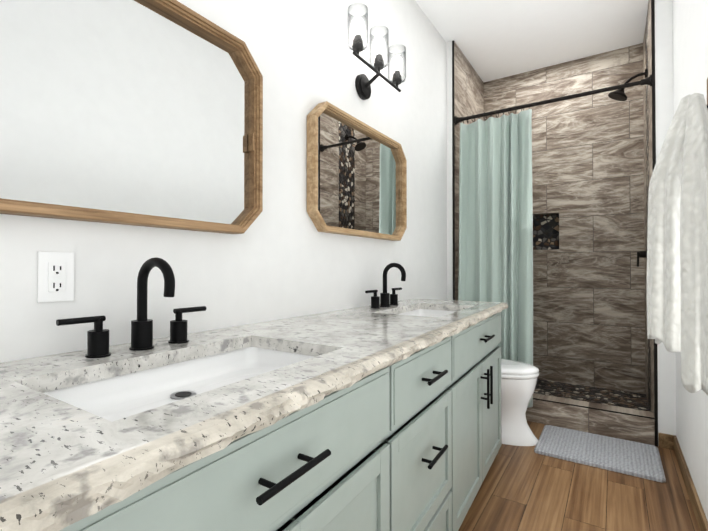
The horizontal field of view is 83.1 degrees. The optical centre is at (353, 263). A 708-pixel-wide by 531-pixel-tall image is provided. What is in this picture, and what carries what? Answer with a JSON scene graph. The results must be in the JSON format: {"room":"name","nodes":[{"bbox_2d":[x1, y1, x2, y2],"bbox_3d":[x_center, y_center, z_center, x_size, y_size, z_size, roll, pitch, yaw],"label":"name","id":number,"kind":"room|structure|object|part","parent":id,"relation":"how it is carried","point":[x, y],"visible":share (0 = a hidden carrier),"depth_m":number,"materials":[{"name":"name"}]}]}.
{"room":"bathroom","nodes":[
{"label":"bathroom","id":0,"kind":"room"},
{"bbox_2d":[0,0,446,362],"bbox_3d":[-0.011,-0.327,2.092,0.100,2.850,4.660,0,-1,33],"label":"wall","id":1,"kind":"structure","parent":0,"point":[281,257],"depth_m":1.59,"materials":[{"name":"paint"}]},
{"bbox_2d":[37,251,73,302],"bbox_3d":[-0.696,0.031,0.935,0.008,0.116,0.072,0,-1,33],"label":"outlet","id":2,"kind":"object","parent":1,"relation":"attached to","point":[55,276],"visible":1,"depth_m":0.93,"materials":[{"name":"white plastic"}]},
{"bbox_2d":[0,0,262,233],"bbox_3d":[-0.611,-0.429,1.025,0.056,0.650,0.976,0,-1,33],"label":"mirror","id":3,"kind":"object","parent":1,"relation":"attached to","point":[147,113],"visible":1,"depth_m":1.06,"materials":[{"name":"light wood"},{"name":"mirror glass"}]},
{"bbox_2d":[307,101,406,240],"bbox_3d":[0.057,-0.422,2.057,0.050,0.570,0.886,0,-1,33],"label":"mirror","id":4,"kind":"object","parent":1,"relation":"attached to","point":[356,177],"visible":1,"depth_m":1.97,"materials":[{"name":"brown wood"}]},
{"bbox_2d":[347,3,405,99],"bbox_3d":[0.104,-1.017,2.042,0.154,0.324,0.500,0,-1,33],"label":"sconce","id":5,"kind":"object","parent":1,"relation":"attached to","point":[363,82],"visible":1,"depth_m":2.02,"materials":[{"name":"black metal"}]},
{"bbox_2d":[446,41,452,299],"bbox_3d":[0.985,-0.312,3.487,0.048,2.850,0.865,0,-1,33],"label":"wall","id":6,"kind":"structure","parent":0,"point":[449,182],"depth_m":3.13,"materials":[{"name":"paint"}]},
{"bbox_2d":[454,41,483,299],"bbox_3d":[1.007,-0.312,3.465,0.012,2.850,0.848,0,-1,33],"label":"shower wall tile","id":7,"kind":"structure","parent":6,"relation":"attached to","point":[468,91],"depth_m":3.25,"materials":[{"name":"brown tile"}]},
{"bbox_2d":[454,75,651,407],"bbox_3d":[1.290,-0.089,2.750,1.238,2.139,0.162,0,-1,33],"label":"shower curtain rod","id":8,"kind":"object","parent":7,"relation":"attached to","point":[495,219],"visible":0.73,"depth_m":2.90,"materials":[{"name":"teal fabric"}]},
{"bbox_2d":[458,109,532,407],"bbox_3d":[1.021,-0.053,2.923,0.540,2.070,0.160,0,-1,33],"label":"curtain","id":9,"kind":"object","parent":8,"relation":"hanging from","point":[496,200],"depth_m":2.90,"materials":[{"name":"teal fabric"}]},
{"bbox_3d":[1.315,-1.121,2.800,1.238,0.074,0.068,0,-1,33],"label":"rod","id":10,"kind":"part","parent":8,"relation":"part of","materials":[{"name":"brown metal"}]},
{"bbox_2d":[415,0,647,81],"bbox_3d":[0.617,-1.796,1.699,1.600,0.080,4.660,0,-1,33],"label":"ceiling","id":11,"kind":"structure","parent":0,"point":[495,39],"depth_m":2.98,"materials":[{"name":"paint"}]},
{"bbox_2d":[458,421,699,530],"bbox_3d":[0.617,1.134,1.668,1.600,0.080,4.660,0,-1,33],"label":"floor","id":12,"kind":"structure","parent":0,"point":[525,488],"depth_m":1.86,"materials":[{"name":"brown wood"}]},
{"bbox_2d":[0,305,501,530],"bbox_3d":[0.038,0.673,1.442,0.677,0.839,2.340,0,-1,33],"label":"bathroom vanity","id":13,"kind":"object","parent":12,"relation":"on","point":[382,412],"depth_m":0.96,"materials":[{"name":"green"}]},
{"bbox_2d":[0,299,508,530],"bbox_3d":[0.041,0.236,1.435,0.694,0.035,2.365,0,-1,33],"label":"countertop","id":14,"kind":"structure","parent":13,"relation":"on","point":[82,470],"depth_m":0.59,"materials":[{"name":"white stone"}]},
{"bbox_2d":[56,257,205,356],"bbox_3d":[-0.493,0.100,0.981,0.162,0.229,0.365,0,-1,33],"label":"faucet","id":15,"kind":"object","parent":14,"relation":"on","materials":[{"name":"black metal"}]},
{"bbox_2d":[0,341,327,420],"bbox_3d":[-0.314,0.291,0.863,0.415,0.111,0.620,0,-1,33],"label":"sink","id":16,"kind":"object","parent":14,"relation":"in","point":[133,388],"depth_m":0.92,"materials":[{"name":"white ceramic"}]},
{"bbox_2d":[365,263,405,308],"bbox_3d":[0.200,0.111,2.069,0.148,0.229,0.365,0,-1,33],"label":"faucet","id":17,"kind":"object","parent":14,"relation":"on","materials":[{"name":"black metal"}]},
{"bbox_2d":[396,305,459,316],"bbox_3d":[0.365,0.303,1.961,0.381,0.111,0.620,0,-1,33],"label":"sink","id":18,"kind":"object","parent":14,"relation":"in","point":[421,310],"depth_m":2.24,"materials":[{"name":"white ceramic"}]},
{"bbox_2d":[501,358,538,445],"bbox_3d":[0.832,0.722,2.630,0.707,0.765,0.462,0,-1,33],"label":"toilet","id":19,"kind":"object","parent":12,"relation":"on","point":[518,381],"visible":0.31,"depth_m":2.44,"materials":[{"name":"white ceramic"}]},
{"bbox_2d":[525,393,654,445],"bbox_3d":[1.334,1.022,2.806,1.238,0.167,0.132,0,-1,33],"label":"shower curb","id":20,"kind":"object","parent":12,"relation":"on","point":[634,425],"visible":0.54,"depth_m":2.60,"materials":[{"name":"tile"}]},
{"bbox_2d":[534,379,649,410],"bbox_3d":[1.566,1.067,3.163,1.240,0.085,0.720,0,-1,33],"label":"pebble shower floor","id":21,"kind":"structure","parent":12,"relation":"on","point":[632,400],"depth_m":3.12,"materials":[{"name":"brown stone"}]},
{"bbox_2d":[534,425,665,482],"bbox_3d":[1.424,1.092,2.348,0.610,0.017,0.460,0,-1,33],"label":"bath mat","id":22,"kind":"object","parent":12,"relation":"on","point":[633,458],"visible":1,"depth_m":2.30,"materials":[{"name":"grey fabric"}]},
{"bbox_2d":[655,0,675,445],"bbox_3d":[2.102,-0.320,2.760,0.088,2.850,0.865,0,-1,33],"label":"wall","id":23,"kind":"structure","parent":0,"point":[666,365],"depth_m":2.40,"materials":[{"name":"paint"}]},
{"bbox_2d":[452,0,657,445],"bbox_3d":[1.300,-0.319,2.767,1.267,2.849,0.007,0,-1,33],"label":"trim","id":24,"kind":"structure","parent":23,"relation":"attached to","point":[653,166],"depth_m":2.43,"materials":[{"name":"brown metal"}]},
{"bbox_2d":[643,0,653,413],"bbox_3d":[2.056,-0.319,2.782,0.012,2.850,0.848,0,-1,33],"label":"shower wall tile","id":25,"kind":"structure","parent":23,"relation":"attached to","point":[648,172],"depth_m":2.83,"materials":[{"name":"brown tile"}]},
{"bbox_2d":[608,69,646,100],"bbox_3d":[1.972,-1.279,2.888,0.232,0.189,0.128,0,-1,33],"label":"shower head","id":26,"kind":"object","parent":25,"relation":"attached to","point":[619,95],"visible":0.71,"depth_m":2.88},
{"bbox_2d":[637,247,646,266],"bbox_3d":[2.030,-0.063,2.813,0.068,0.172,0.170,0,-1,33],"label":"shower valve","id":27,"kind":"object","parent":25,"relation":"attached to","point":[642,254],"visible":0.79,"depth_m":2.81,"materials":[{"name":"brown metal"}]},
{"bbox_2d":[673,0,707,520],"bbox_3d":[1.246,-0.335,1.274,0.100,2.850,4.660,0,-1,33],"label":"wall","id":28,"kind":"structure","parent":0,"point":[690,47],"depth_m":1.84,"materials":[{"name":"paint"}]},
{"bbox_2d":[646,78,707,395],"bbox_3d":[1.133,-0.115,1.373,0.198,1.079,0.476,0,-1,33],"label":"towel","id":29,"kind":"object","parent":28,"relation":"attached to","point":[677,277],"visible":1,"depth_m":1.36,"materials":[{"name":"white fabric"}]},
{"bbox_2d":[658,433,707,530],"bbox_3d":[0.910,1.044,0.912,0.084,0.085,3.510,0,-1,33],"label":"baseboard","id":30,"kind":"structure","parent":28,"relation":"attached to","point":[668,441],"depth_m":1.93,"materials":[{"name":"brown wood"}]},
{"bbox_3d":[1.863,-0.311,3.596,1.400,2.850,0.095,0,-1,33],"label":"wall","id":31,"kind":"structure","parent":0,"visible":0},
{"bbox_2d":[484,43,645,393],"bbox_3d":[1.791,-0.312,3.522,1.240,2.850,0.102,0,-1,33],"label":"tiled wall","id":32,"kind":"structure","parent":31,"relation":"attached to","point":[588,240],"depth_m":3.35,"materials":[{"name":"brown tile"}]}
]}

